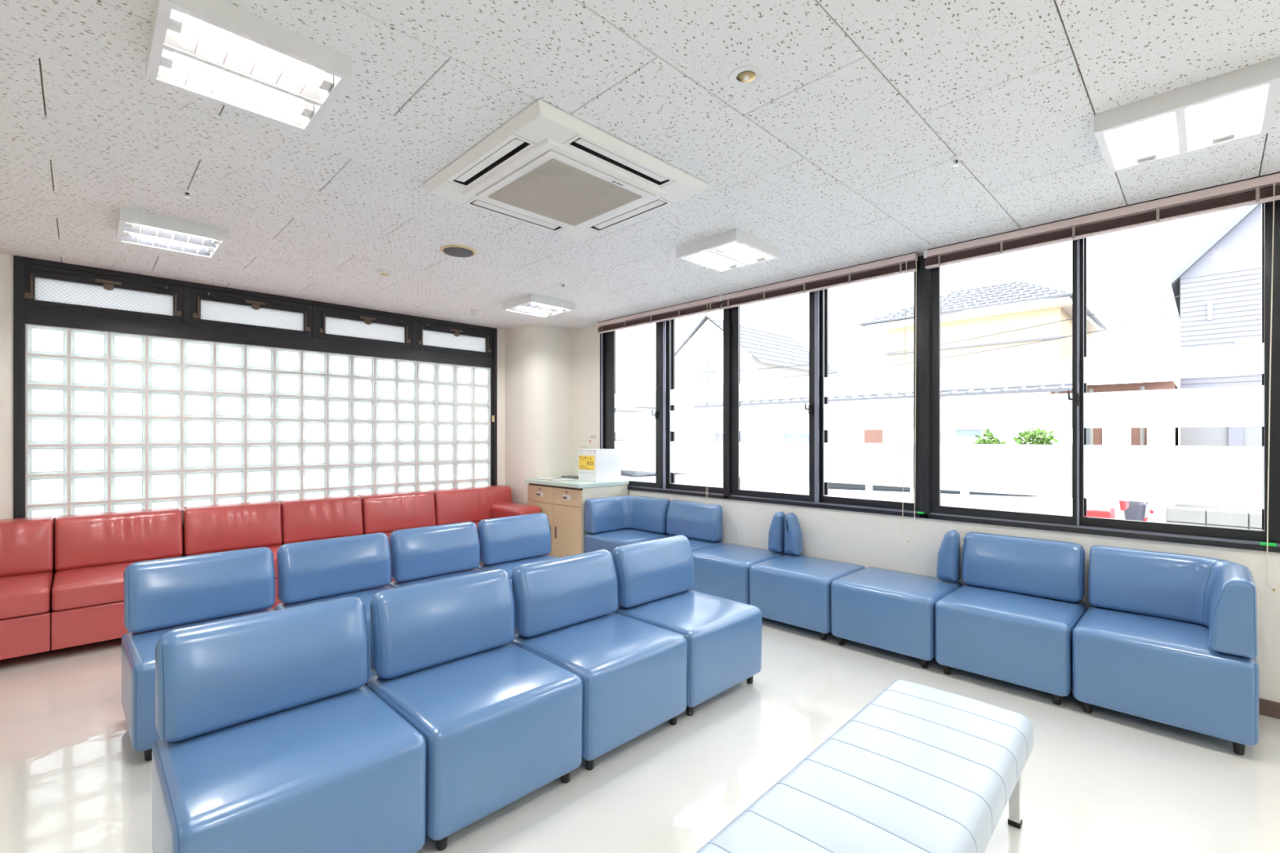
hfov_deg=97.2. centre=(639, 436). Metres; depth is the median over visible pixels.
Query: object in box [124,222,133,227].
socket
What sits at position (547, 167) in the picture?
air conditioner
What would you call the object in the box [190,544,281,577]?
seat cushion
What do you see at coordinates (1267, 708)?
baseboard
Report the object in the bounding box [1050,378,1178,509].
house
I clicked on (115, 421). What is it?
glass wall
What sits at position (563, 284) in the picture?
sprinkler head
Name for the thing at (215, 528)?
cushion
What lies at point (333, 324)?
window
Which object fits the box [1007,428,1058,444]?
shrub
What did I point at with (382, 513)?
cushion
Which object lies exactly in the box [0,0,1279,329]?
ceiling
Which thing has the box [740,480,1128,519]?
sedan
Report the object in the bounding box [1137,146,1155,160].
socket
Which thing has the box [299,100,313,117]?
socket
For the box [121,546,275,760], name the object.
chair
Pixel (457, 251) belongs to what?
ceiling speaker
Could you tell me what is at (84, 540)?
cushion
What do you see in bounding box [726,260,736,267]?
socket
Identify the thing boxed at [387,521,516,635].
chair
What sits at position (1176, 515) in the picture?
wall
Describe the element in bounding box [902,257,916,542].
blind cord
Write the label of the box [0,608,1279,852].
floor
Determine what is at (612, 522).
seat
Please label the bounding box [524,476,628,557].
storage cabinet
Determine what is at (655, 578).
chair
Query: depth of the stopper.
2.58 m
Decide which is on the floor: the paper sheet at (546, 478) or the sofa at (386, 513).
the sofa at (386, 513)
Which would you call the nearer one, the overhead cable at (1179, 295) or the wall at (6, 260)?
the wall at (6, 260)
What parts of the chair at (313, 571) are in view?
seat, backrest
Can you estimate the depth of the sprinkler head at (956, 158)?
2.39 m
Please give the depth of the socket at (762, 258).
3.57 m
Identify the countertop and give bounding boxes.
[524,476,628,488]
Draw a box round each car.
[621,470,741,487]
[1124,501,1154,521]
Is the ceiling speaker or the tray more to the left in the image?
the ceiling speaker
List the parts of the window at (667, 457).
sash, frame sill, sash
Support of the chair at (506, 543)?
on the floor
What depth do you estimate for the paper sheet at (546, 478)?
5.78 m
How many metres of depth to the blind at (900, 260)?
4.06 m
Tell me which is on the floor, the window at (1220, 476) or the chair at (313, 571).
the chair at (313, 571)
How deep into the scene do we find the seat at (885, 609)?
3.30 m
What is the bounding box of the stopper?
[1259,542,1276,546]
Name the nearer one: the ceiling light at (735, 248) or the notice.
the ceiling light at (735, 248)
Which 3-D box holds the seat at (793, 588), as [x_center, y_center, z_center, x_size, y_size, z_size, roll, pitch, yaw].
[1.151,0.929,3.890,0.572,0.710,0.592,0,0,-45]
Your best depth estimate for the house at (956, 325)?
17.54 m
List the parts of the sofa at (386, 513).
armrest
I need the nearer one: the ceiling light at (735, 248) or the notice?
the ceiling light at (735, 248)
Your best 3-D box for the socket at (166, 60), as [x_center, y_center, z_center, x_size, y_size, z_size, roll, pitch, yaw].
[-1.427,-1.148,1.701,0.028,0.044,0.056,0,0,-45]
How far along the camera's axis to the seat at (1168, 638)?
2.48 m
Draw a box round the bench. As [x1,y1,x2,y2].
[695,680,1033,852]
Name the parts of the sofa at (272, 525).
panel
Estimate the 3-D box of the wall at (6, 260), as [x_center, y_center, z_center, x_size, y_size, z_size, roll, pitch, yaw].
[-3.769,0.048,4.078,7.590,2.473,0.120,0,0,-45]
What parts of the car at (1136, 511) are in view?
number plate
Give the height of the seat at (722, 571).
0.710 m
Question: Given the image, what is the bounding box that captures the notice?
[578,431,597,448]
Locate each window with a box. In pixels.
[24,262,183,324]
[191,287,311,337]
[317,306,412,349]
[416,320,491,357]
[600,300,726,498]
[726,255,924,518]
[924,184,1279,552]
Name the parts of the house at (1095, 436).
panel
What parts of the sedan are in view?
cabin glass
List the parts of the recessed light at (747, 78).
bulb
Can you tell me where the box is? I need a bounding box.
[577,448,621,481]
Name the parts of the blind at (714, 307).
rail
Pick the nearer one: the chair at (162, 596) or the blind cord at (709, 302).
the chair at (162, 596)
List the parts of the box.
lid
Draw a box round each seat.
[584,495,671,554]
[690,511,787,604]
[749,512,865,640]
[831,529,962,668]
[1072,545,1259,755]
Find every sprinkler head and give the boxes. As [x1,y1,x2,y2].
[179,188,195,198]
[559,282,567,288]
[947,155,964,166]
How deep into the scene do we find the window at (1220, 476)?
3.01 m
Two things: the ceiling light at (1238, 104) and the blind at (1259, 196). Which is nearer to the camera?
the ceiling light at (1238, 104)
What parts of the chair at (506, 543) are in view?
seat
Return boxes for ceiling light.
[115,207,228,258]
[145,0,351,133]
[502,293,574,317]
[676,228,779,272]
[1093,56,1279,173]
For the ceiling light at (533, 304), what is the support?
attached to the ceiling
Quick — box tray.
[561,475,578,479]
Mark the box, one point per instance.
(594, 464)
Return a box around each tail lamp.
[1084,506,1115,519]
[1119,500,1128,511]
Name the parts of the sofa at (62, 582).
panel, panel, panel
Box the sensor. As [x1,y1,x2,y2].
[470,309,480,317]
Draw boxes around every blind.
[595,295,722,333]
[719,252,918,309]
[924,171,1279,269]
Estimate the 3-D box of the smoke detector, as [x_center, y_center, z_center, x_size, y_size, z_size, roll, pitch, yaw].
[-1.823,-1.164,4.028,0.096,0.031,0.096,0,0,-45]
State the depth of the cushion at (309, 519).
4.69 m
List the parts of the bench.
leg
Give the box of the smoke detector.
[377,269,391,275]
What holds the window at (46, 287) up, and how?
in the wall at (6, 260)
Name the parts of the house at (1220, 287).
door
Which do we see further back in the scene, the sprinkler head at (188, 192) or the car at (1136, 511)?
the car at (1136, 511)
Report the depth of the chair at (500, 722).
2.01 m
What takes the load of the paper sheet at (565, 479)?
on the clipboard
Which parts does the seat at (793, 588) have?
seat, leg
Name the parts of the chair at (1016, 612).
leg, seat, backrest, leg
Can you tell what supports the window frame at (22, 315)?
attached to the wall at (6, 260)
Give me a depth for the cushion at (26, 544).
3.52 m
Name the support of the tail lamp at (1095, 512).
attached to the sedan
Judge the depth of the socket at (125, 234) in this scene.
3.16 m
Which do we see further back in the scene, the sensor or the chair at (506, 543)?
the sensor
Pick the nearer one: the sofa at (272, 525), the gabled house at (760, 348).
the sofa at (272, 525)
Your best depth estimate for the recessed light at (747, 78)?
1.84 m
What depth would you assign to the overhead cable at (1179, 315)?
16.16 m
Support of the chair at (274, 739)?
on the floor
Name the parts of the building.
door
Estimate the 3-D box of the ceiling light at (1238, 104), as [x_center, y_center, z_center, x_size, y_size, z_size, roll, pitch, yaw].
[1.989,-1.147,2.071,0.455,0.066,0.455,0,0,-45]
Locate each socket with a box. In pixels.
[123,232,130,237]
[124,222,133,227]
[159,48,173,69]
[167,8,182,33]
[206,248,213,253]
[212,239,219,244]
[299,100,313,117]
[318,70,333,91]
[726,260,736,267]
[754,252,764,260]
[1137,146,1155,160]
[1213,124,1234,141]
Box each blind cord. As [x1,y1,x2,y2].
[706,302,710,481]
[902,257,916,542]
[1266,182,1279,591]
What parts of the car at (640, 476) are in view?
cabin glass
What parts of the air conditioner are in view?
intake panel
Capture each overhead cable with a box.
[675,315,1181,380]
[688,295,1181,372]
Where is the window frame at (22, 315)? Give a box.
[13,255,497,518]
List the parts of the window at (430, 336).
stay arm, pane, latch plate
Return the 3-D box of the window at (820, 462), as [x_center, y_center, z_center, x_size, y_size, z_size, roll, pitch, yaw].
[1.329,-0.319,4.241,0.180,1.695,1.568,0,0,-45]
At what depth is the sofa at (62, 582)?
3.48 m
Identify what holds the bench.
on the floor
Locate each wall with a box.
[0,253,505,519]
[25,323,490,517]
[573,253,1279,702]
[1166,506,1264,530]
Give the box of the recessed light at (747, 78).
[728,64,764,88]
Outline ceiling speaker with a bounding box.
[440,244,476,257]
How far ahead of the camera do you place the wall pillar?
6.04 m
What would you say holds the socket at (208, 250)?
attached to the ceiling light at (134, 227)
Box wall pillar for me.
[505,324,573,504]
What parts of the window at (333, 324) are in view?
stay arm, pane, latch plate, stay arm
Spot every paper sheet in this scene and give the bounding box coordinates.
[535,477,556,479]
[549,478,573,480]
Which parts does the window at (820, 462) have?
sash, frame sill, sash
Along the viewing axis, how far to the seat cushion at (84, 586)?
3.38 m
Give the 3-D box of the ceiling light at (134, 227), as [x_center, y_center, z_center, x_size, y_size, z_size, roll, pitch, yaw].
[-2.672,-1.147,3.223,0.455,0.066,0.455,0,0,-45]
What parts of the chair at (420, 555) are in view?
backrest, seat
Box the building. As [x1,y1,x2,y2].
[693,383,1072,484]
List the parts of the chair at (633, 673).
backrest, leg, seat, leg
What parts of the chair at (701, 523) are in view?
seat, backrest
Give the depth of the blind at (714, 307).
5.20 m
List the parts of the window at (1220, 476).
sash, lock lever, frame sill, sash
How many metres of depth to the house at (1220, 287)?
12.49 m
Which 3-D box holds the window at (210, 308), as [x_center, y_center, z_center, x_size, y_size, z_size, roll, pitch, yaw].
[-3.149,-0.996,4.617,0.832,0.289,0.079,0,0,-45]
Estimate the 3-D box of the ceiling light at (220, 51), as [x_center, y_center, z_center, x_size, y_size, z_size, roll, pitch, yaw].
[-1.218,-1.147,1.757,0.455,0.066,0.455,0,0,-45]
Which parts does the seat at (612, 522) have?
seat, corner backrest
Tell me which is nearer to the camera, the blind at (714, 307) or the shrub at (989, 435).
the blind at (714, 307)
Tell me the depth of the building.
12.70 m
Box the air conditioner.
[422,98,708,239]
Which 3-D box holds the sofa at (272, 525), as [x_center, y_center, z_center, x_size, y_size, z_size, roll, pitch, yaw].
[-2.738,0.906,4.385,1.222,0.755,0.827,0,0,-45]
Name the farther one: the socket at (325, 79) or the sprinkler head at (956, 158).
the sprinkler head at (956, 158)
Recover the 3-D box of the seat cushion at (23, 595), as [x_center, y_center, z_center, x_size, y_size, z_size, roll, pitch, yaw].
[-3.792,0.924,3.188,0.647,0.152,0.612,0,0,-45]
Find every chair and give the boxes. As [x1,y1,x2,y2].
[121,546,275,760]
[151,596,426,852]
[275,533,393,682]
[367,568,582,851]
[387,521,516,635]
[475,512,557,579]
[510,549,687,770]
[612,534,762,715]
[630,500,723,551]
[934,532,1086,705]
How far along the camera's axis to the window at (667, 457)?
5.31 m
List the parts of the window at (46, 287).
stay arm, pane, latch plate, stay arm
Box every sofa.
[0,507,182,660]
[180,495,363,608]
[356,484,541,582]
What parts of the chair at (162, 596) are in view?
leg, seat, backrest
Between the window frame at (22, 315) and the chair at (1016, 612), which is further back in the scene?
the window frame at (22, 315)
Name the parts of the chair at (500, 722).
leg, backrest, seat, leg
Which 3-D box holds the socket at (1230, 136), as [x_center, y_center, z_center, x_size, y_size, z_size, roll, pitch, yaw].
[2.198,-1.148,2.126,0.028,0.044,0.056,0,0,-45]
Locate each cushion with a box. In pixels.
[0,515,53,578]
[0,572,53,619]
[51,556,178,610]
[54,507,182,572]
[181,501,282,556]
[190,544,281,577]
[277,495,363,545]
[356,490,435,534]
[428,484,511,525]
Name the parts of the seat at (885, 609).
leg, seat, leg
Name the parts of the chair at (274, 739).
backrest, seat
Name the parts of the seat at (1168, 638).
leg, seat, corner backrest, leg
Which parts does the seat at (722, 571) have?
seat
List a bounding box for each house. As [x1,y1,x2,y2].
[615,389,655,441]
[675,315,844,441]
[858,280,1106,401]
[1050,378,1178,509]
[1170,203,1262,508]
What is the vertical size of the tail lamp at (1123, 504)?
0.120 m
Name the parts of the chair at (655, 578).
backrest, seat, leg, leg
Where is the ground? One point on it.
(1159, 515)
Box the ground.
[1149,503,1262,523]
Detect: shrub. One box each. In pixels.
[972,428,1006,444]
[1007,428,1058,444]
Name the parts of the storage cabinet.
drawer, door, drawer, door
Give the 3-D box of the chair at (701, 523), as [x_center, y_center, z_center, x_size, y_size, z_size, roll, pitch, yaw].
[0.308,0.929,4.740,0.572,0.710,0.592,0,0,-45]
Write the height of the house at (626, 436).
4.371 m
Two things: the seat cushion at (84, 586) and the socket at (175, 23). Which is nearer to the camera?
the socket at (175, 23)
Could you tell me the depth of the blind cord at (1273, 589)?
2.53 m
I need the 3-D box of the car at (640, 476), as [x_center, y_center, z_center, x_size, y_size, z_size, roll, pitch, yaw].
[-0.125,0.868,11.218,1.660,1.391,4.123,0,0,-45]
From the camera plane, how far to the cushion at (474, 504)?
5.62 m
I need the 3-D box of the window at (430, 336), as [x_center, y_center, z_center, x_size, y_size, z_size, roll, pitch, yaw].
[-1.912,-0.996,5.843,0.824,0.289,0.079,0,0,-45]
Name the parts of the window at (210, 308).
stay arm, pane, latch plate, stay arm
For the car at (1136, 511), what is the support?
on the ground
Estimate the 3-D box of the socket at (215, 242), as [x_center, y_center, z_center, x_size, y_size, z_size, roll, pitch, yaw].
[-2.463,-1.148,3.278,0.028,0.044,0.056,0,0,-45]
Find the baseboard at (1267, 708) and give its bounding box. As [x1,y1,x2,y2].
[1259,698,1279,719]
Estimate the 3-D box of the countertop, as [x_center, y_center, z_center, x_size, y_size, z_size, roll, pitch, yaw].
[-0.647,0.458,5.687,0.626,0.037,0.897,0,0,-45]
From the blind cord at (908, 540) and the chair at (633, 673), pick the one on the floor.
the chair at (633, 673)

